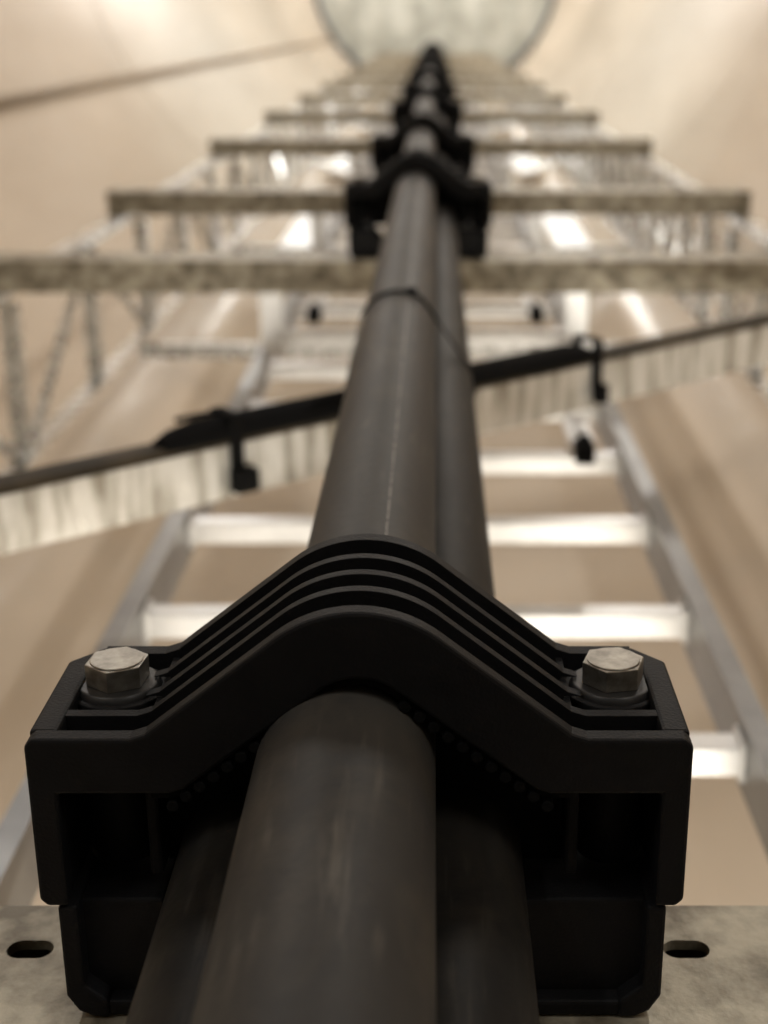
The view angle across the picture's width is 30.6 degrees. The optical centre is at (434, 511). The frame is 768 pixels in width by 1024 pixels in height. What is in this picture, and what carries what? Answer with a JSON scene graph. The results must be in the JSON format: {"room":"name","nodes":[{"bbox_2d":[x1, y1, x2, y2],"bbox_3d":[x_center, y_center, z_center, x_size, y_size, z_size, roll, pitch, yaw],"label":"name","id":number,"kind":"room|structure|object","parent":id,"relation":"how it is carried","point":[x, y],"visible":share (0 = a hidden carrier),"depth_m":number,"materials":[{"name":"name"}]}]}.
{"room":"wind turbine tower","nodes":[
{"label":"wind turbine tower","id":0,"kind":"room"},
{"bbox_2d":[0,0,767,905],"bbox_3d":[0.000,-4.393,10.012,4.304,24.800,4.304,0,-71,0],"label":"wall","id":1,"kind":"structure","parent":0,"point":[703,444],"depth_m":5.04,"materials":[{"name":"beige paint"}]},
{"bbox_2d":[0,37,334,106],"bbox_3d":[-1.673,-3.304,10.285,0.224,24.600,0.163,0,-71,0],"label":"conduit","id":2,"kind":"object","parent":1,"relation":"attached to","point":[15,98],"depth_m":7.49,"materials":[{"name":"grey metal"}]},
{"bbox_2d":[278,215,329,245],"bbox_3d":[-0.684,-1.448,7.331,0.160,1.500,0.065,11,-71,-4],"label":"light","id":3,"kind":"object","parent":1,"relation":"attached to","point":[299,234],"visible":0.32,"depth_m":7.13,"materials":[{"name":"silver metal"}]},
{"bbox_2d":[328,156,360,179],"bbox_3d":[-0.684,-2.663,10.720,0.160,1.500,0.065,11,-71,-4],"label":"light","id":4,"kind":"object","parent":1,"relation":"attached to","point":[336,172],"visible":0.36,"depth_m":10.02,"materials":[{"name":"silver metal"}]},
{"bbox_2d":[330,156,348,172],"bbox_3d":[-0.678,-2.687,10.712,0.140,1.480,0.015,11,-71,-4],"label":"diffuser","id":5,"kind":"object","parent":4,"relation":"attached to","point":[332,169],"depth_m":10.04,"materials":[{"name":"white plastic"}]},
{"bbox_2d":[92,0,767,230],"bbox_3d":[0.000,-3.575,7.661,4.148,0.020,4.148,0,-71,0],"label":"trim","id":6,"kind":"structure","parent":1,"relation":"attached to","point":[92,0],"depth_m":8.07,"materials":[{"name":"beige paint"}]},
{"bbox_2d":[315,0,554,81],"bbox_3d":[0.000,-8.418,21.582,3.882,0.100,3.882,0,-71,0],"label":"trim","id":7,"kind":"structure","parent":1,"relation":"attached to","point":[317,2],"depth_m":21.88,"materials":[{"name":"grey"}]},
{"bbox_2d":[235,1,634,137],"bbox_3d":[0.000,-5.481,13.139,4.043,0.020,4.043,0,-71,0],"label":"trim","id":8,"kind":"structure","parent":1,"relation":"attached to","point":[235,1],"depth_m":13.53,"materials":[{"name":"beige paint"}]},
{"bbox_2d":[295,1,574,73],"bbox_3d":[0.000,-7.386,18.617,3.938,0.020,3.938,0,-71,0],"label":"trim","id":9,"kind":"structure","parent":1,"relation":"attached to","point":[295,1],"depth_m":18.96,"materials":[{"name":"beige paint"}]},
{"bbox_2d":[510,156,541,180],"bbox_3d":[0.684,-2.663,10.720,0.160,1.500,0.065,-11,-71,4],"label":"light","id":10,"kind":"object","parent":1,"relation":"attached to","point":[524,173],"visible":0.57,"depth_m":10.02,"materials":[{"name":"silver metal"}]},
{"bbox_2d":[511,156,539,172],"bbox_3d":[0.678,-2.687,10.712,0.140,1.480,0.015,-11,-71,4],"label":"diffuser","id":11,"kind":"object","parent":10,"relation":"attached to","point":[518,169],"depth_m":10.18,"materials":[{"name":"white plastic"}]},
{"bbox_2d":[544,215,591,245],"bbox_3d":[0.684,-1.448,7.331,0.160,1.500,0.065,-11,-71,4],"label":"light","id":12,"kind":"object","parent":1,"relation":"attached to","point":[561,230],"visible":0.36,"depth_m":7.28,"materials":[{"name":"silver metal"}]},
{"bbox_2d":[319,0,550,81],"bbox_3d":[0.000,-8.444,21.658,3.900,0.060,3.900,0,-71,0],"label":"ceiling","id":13,"kind":"structure","parent":0,"point":[370,14],"depth_m":21.91,"materials":[{"name":"beige paint"}]},
{"bbox_2d":[353,0,516,53],"bbox_3d":[0.000,-8.426,21.606,2.540,0.050,3.565,0,-71,0],"label":"joist","id":14,"kind":"object","parent":13,"relation":"attached to","point":[354,1],"visible":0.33,"depth_m":21.88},
{"bbox_3d":[0.000,-0.310,-1.728,4.348,0.060,4.348,0,-71,0],"label":"floor","id":15,"kind":"structure","parent":0,"visible":0},
{"bbox_2d":[125,786,247,1023],"bbox_3d":[-0.066,-3.232,10.332,0.090,24.640,0.065,35,-74,-11],"label":"power cable","id":16,"kind":"object","parent":15,"relation":"on","point":[167,988],"visible":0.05,"depth_m":0.51,"materials":[{"name":"black rubber"}]},
{"bbox_2d":[0,81,382,474],"bbox_3d":[-0.795,-2.950,10.430,0.040,24.640,0.378,0,-71,0],"label":"support frame","id":17,"kind":"object","parent":15,"relation":"on","point":[28,440],"visible":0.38,"depth_m":3.31,"materials":[{"name":"metal"}]},
{"bbox_2d":[139,342,623,357],"bbox_3d":[-0.015,-0.426,3.682,1.520,0.035,0.035,0,-71,0],"label":"strut","id":18,"kind":"object","parent":17,"relation":"attached to","point":[146,349],"visible":0.36,"depth_m":3.67,"materials":[{"name":"metal"}]},
{"bbox_2d":[0,253,767,292],"bbox_3d":[-0.015,-0.431,2.523,1.610,0.092,0.058,0,-71,0],"label":"crossbar","id":19,"kind":"object","parent":17,"relation":"attached to","point":[19,272],"visible":0.98,"depth_m":2.48,"materials":[{"name":"grey metal"}]},
{"bbox_2d":[343,148,492,258],"bbox_3d":[-0.030,-0.549,2.491,0.260,0.087,0.184,0,-71,0],"label":"clamp","id":20,"kind":"object","parent":19,"relation":"attached to","point":[367,202],"visible":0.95,"depth_m":2.48,"materials":[{"name":"black plastic"}]},
{"bbox_2d":[0,906,767,1023],"bbox_3d":[-0.015,0.228,0.627,1.610,0.092,0.058,0,-71,0],"label":"crossbar","id":21,"kind":"object","parent":17,"relation":"attached to","point":[715,965],"visible":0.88,"depth_m":0.61,"materials":[{"name":"grey metal"}]},
{"bbox_2d":[24,534,692,1015],"bbox_3d":[-0.030,0.110,0.595,0.260,0.087,0.184,0,-71,0],"label":"clamp","id":22,"kind":"object","parent":21,"relation":"attached to","point":[588,750],"visible":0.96,"depth_m":0.57,"materials":[{"name":"black plastic"}]},
{"bbox_2d":[106,188,751,214],"bbox_3d":[-0.015,-0.786,3.543,1.610,0.092,0.058,0,-71,0],"label":"crossbar","id":23,"kind":"object","parent":17,"relation":"attached to","point":[120,201],"visible":0.74,"depth_m":3.50,"materials":[{"name":"grey metal"}]},
{"bbox_2d":[370,112,475,178],"bbox_3d":[-0.030,-0.904,3.511,0.260,0.087,0.184,0,-71,0],"label":"clamp","id":24,"kind":"object","parent":23,"relation":"attached to","point":[460,149],"visible":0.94,"depth_m":3.47,"materials":[{"name":"black plastic"}]},
{"bbox_2d":[209,138,652,155],"bbox_3d":[-0.015,-1.338,5.130,1.610,0.092,0.058,0,-71,0],"label":"crossbar","id":25,"kind":"object","parent":17,"relation":"attached to","point":[217,146],"visible":0.8,"depth_m":5.09,"materials":[{"name":"grey metal"}]},
{"bbox_2d":[391,85,462,133],"bbox_3d":[-0.030,-1.456,5.098,0.260,0.087,0.184,0,-71,0],"label":"clamp","id":26,"kind":"object","parent":25,"relation":"attached to","point":[401,110],"visible":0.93,"depth_m":5.07,"materials":[{"name":"black plastic"}]},
{"bbox_2d":[229,246,632,252],"bbox_3d":[-0.015,-0.984,5.288,1.520,0.035,0.035,0,-71,0],"label":"strut","id":27,"kind":"object","parent":17,"relation":"attached to","point":[232,249],"visible":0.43,"depth_m":5.27,"materials":[{"name":"metal"}]},
{"bbox_2d":[264,110,598,123],"bbox_3d":[-0.015,-1.913,6.783,1.610,0.092,0.058,0,-71,0],"label":"crossbar","id":28,"kind":"object","parent":17,"relation":"attached to","point":[271,116],"visible":0.74,"depth_m":6.74,"materials":[{"name":"grey metal"}]},
{"bbox_2d":[402,71,455,99],"bbox_3d":[-0.030,-2.031,6.751,0.260,0.087,0.184,0,-71,0],"label":"clamp","id":29,"kind":"object","parent":28,"relation":"attached to","point":[448,89],"visible":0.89,"depth_m":6.71,"materials":[{"name":"black plastic"}]},
{"bbox_2d":[299,93,565,103],"bbox_3d":[-0.015,-2.505,8.483,1.610,0.092,0.058,0,-71,0],"label":"crossbar","id":30,"kind":"object","parent":17,"relation":"attached to","point":[304,98],"visible":0.73,"depth_m":8.44,"materials":[{"name":"grey metal"}]},
{"bbox_2d":[408,61,451,81],"bbox_3d":[-0.030,-2.623,8.451,0.260,0.087,0.184,0,-71,0],"label":"clamp","id":31,"kind":"object","parent":30,"relation":"attached to","point":[446,75],"visible":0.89,"depth_m":8.40,"materials":[{"name":"black plastic"}]},
{"bbox_2d":[309,160,555,166],"bbox_3d":[-0.015,-2.151,8.640,1.520,0.035,0.035,0,-71,0],"label":"strut","id":32,"kind":"object","parent":17,"relation":"attached to","point":[312,163],"visible":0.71,"depth_m":8.63,"materials":[{"name":"metal"}]},
{"bbox_2d":[322,82,543,90],"bbox_3d":[-0.015,-3.096,10.183,1.610,0.092,0.058,0,-71,0],"label":"crossbar","id":33,"kind":"object","parent":17,"relation":"attached to","point":[326,86],"visible":0.74,"depth_m":10.14,"materials":[{"name":"grey metal"}]},
{"bbox_2d":[413,55,448,70],"bbox_3d":[-0.030,-3.214,10.151,0.260,0.087,0.184,0,-71,0],"label":"clamp","id":34,"kind":"object","parent":33,"relation":"attached to","point":[416,65],"visible":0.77,"depth_m":10.10,"materials":[{"name":"black plastic"}]},
{"bbox_2d":[338,74,527,80],"bbox_3d":[-0.015,-3.687,11.883,1.610,0.092,0.058,0,-71,0],"label":"crossbar","id":35,"kind":"object","parent":17,"relation":"attached to","point":[341,77],"visible":0.73,"depth_m":11.84,"materials":[{"name":"grey metal"}]},
{"bbox_2d":[416,51,446,62],"bbox_3d":[-0.030,-3.805,11.851,0.260,0.087,0.184,0,-71,0],"label":"clamp","id":36,"kind":"object","parent":35,"relation":"attached to","point":[419,59],"visible":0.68,"depth_m":11.80,"materials":[{"name":"black plastic"}]},
{"bbox_2d":[350,68,516,73],"bbox_3d":[-0.015,-4.279,13.583,1.610,0.092,0.058,0,-71,0],"label":"crossbar","id":37,"kind":"object","parent":17,"relation":"attached to","point":[352,70],"visible":0.73,"depth_m":13.54,"materials":[{"name":"grey metal"}]},
{"bbox_2d":[418,48,444,56],"bbox_3d":[-0.030,-4.397,13.551,0.260,0.087,0.184,0,-71,0],"label":"clamp","id":38,"kind":"object","parent":37,"relation":"attached to","point":[429,49],"visible":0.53,"depth_m":13.50,"materials":[{"name":"black plastic"}]},
{"bbox_2d":[367,59,499,62],"bbox_3d":[-0.015,-5.462,16.983,1.610,0.092,0.058,0,-71,0],"label":"crossbar","id":39,"kind":"object","parent":17,"relation":"attached to","point":[368,60],"visible":0.73,"depth_m":16.93,"materials":[{"name":"grey metal"}]},
{"bbox_2d":[422,43,442,49],"bbox_3d":[-0.030,-5.580,16.951,0.260,0.087,0.184,0,-71,0],"label":"clamp","id":40,"kind":"object","parent":39,"relation":"attached to","point":[435,45],"visible":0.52,"depth_m":16.90,"materials":[{"name":"black plastic"}]},
{"bbox_2d":[373,56,493,58],"bbox_3d":[-0.015,-6.053,18.683,1.610,0.092,0.058,0,-71,0],"label":"crossbar","id":41,"kind":"object","parent":17,"relation":"attached to","point":[374,57],"visible":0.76,"depth_m":18.63,"materials":[{"name":"grey metal"}]},
{"bbox_2d":[423,42,442,47],"bbox_3d":[-0.030,-6.171,18.651,0.260,0.087,0.184,0,-71,0],"label":"clamp","id":42,"kind":"object","parent":41,"relation":"attached to","point":[425,46],"visible":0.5,"depth_m":18.60,"materials":[{"name":"black plastic"}]},
{"bbox_2d":[345,124,521,126],"bbox_3d":[-0.015,-3.333,12.041,1.520,0.035,0.035,0,-71,0],"label":"strut","id":43,"kind":"object","parent":17,"relation":"attached to","point":[346,125],"visible":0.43,"depth_m":12.03,"materials":[{"name":"metal"}]},
{"bbox_2d":[360,63,507,67],"bbox_3d":[-0.015,-4.870,15.283,1.610,0.092,0.058,0,-71,0],"label":"crossbar","id":44,"kind":"object","parent":17,"relation":"attached to","point":[362,65],"visible":0.7,"depth_m":15.24,"materials":[{"name":"grey metal"}]},
{"bbox_2d":[420,45,443,52],"bbox_3d":[-0.030,-4.988,15.251,0.260,0.087,0.184,0,-71,0],"label":"clamp","id":45,"kind":"object","parent":44,"relation":"attached to","point":[431,46],"visible":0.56,"depth_m":15.20,"materials":[{"name":"black plastic"}]},
{"bbox_2d":[379,53,488,55],"bbox_3d":[-0.015,-6.644,20.384,1.610,0.092,0.058,0,-71,0],"label":"crossbar","id":46,"kind":"object","parent":17,"relation":"attached to","point":[380,54],"visible":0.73,"depth_m":20.34,"materials":[{"name":"grey metal"}]},
{"bbox_2d":[190,60,435,1023],"bbox_3d":[-0.035,-3.293,10.310,0.071,24.640,0.071,-17,-72,6],"label":"power cable","id":47,"kind":"object","parent":15,"relation":"on","point":[326,914],"visible":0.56,"depth_m":0.47,"materials":[{"name":"black rubber"}]},
{"bbox_2d":[342,287,475,402],"bbox_3d":[-0.025,-0.143,1.358,0.132,0.010,0.148,0,-71,0],"label":"cable tie","id":48,"kind":"object","parent":47,"relation":"attached to","point":[409,290],"visible":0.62,"depth_m":1.34,"materials":[{"name":"black plastic"}]},
{"bbox_2d":[0,81,767,905],"bbox_3d":[-0.020,-3.038,10.385,0.620,24.666,0.184,0,-71,0],"label":"access ladder","id":49,"kind":"object","parent":15,"relation":"on","point":[739,746],"visible":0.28,"depth_m":1.75,"materials":[{"name":"metal"}]},
{"bbox_2d":[435,112,539,1023],"bbox_3d":[0.003,-3.240,10.329,0.068,24.640,0.068,-41,-76,13],"label":"power cable","id":50,"kind":"object","parent":15,"relation":"on","point":[485,974],"visible":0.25,"depth_m":0.56,"materials":[{"name":"black rubber"}]},
{"bbox_2d":[485,81,767,399],"bbox_3d":[0.765,-2.950,10.430,0.040,24.640,0.378,0,-71,0],"label":"support frame","id":51,"kind":"object","parent":15,"relation":"on","point":[604,174],"visible":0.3,"depth_m":4.72,"materials":[{"name":"metal"}]},
{"bbox_2d":[0,312,767,555],"bbox_3d":[-0.024,-0.126,1.704,1.527,1.350,0.096,0,-71,0],"label":"diagonal brace","id":52,"kind":"object","parent":51,"relation":"attached to","point":[227,453],"visible":0.96,"depth_m":1.56,"materials":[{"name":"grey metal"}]}
]}

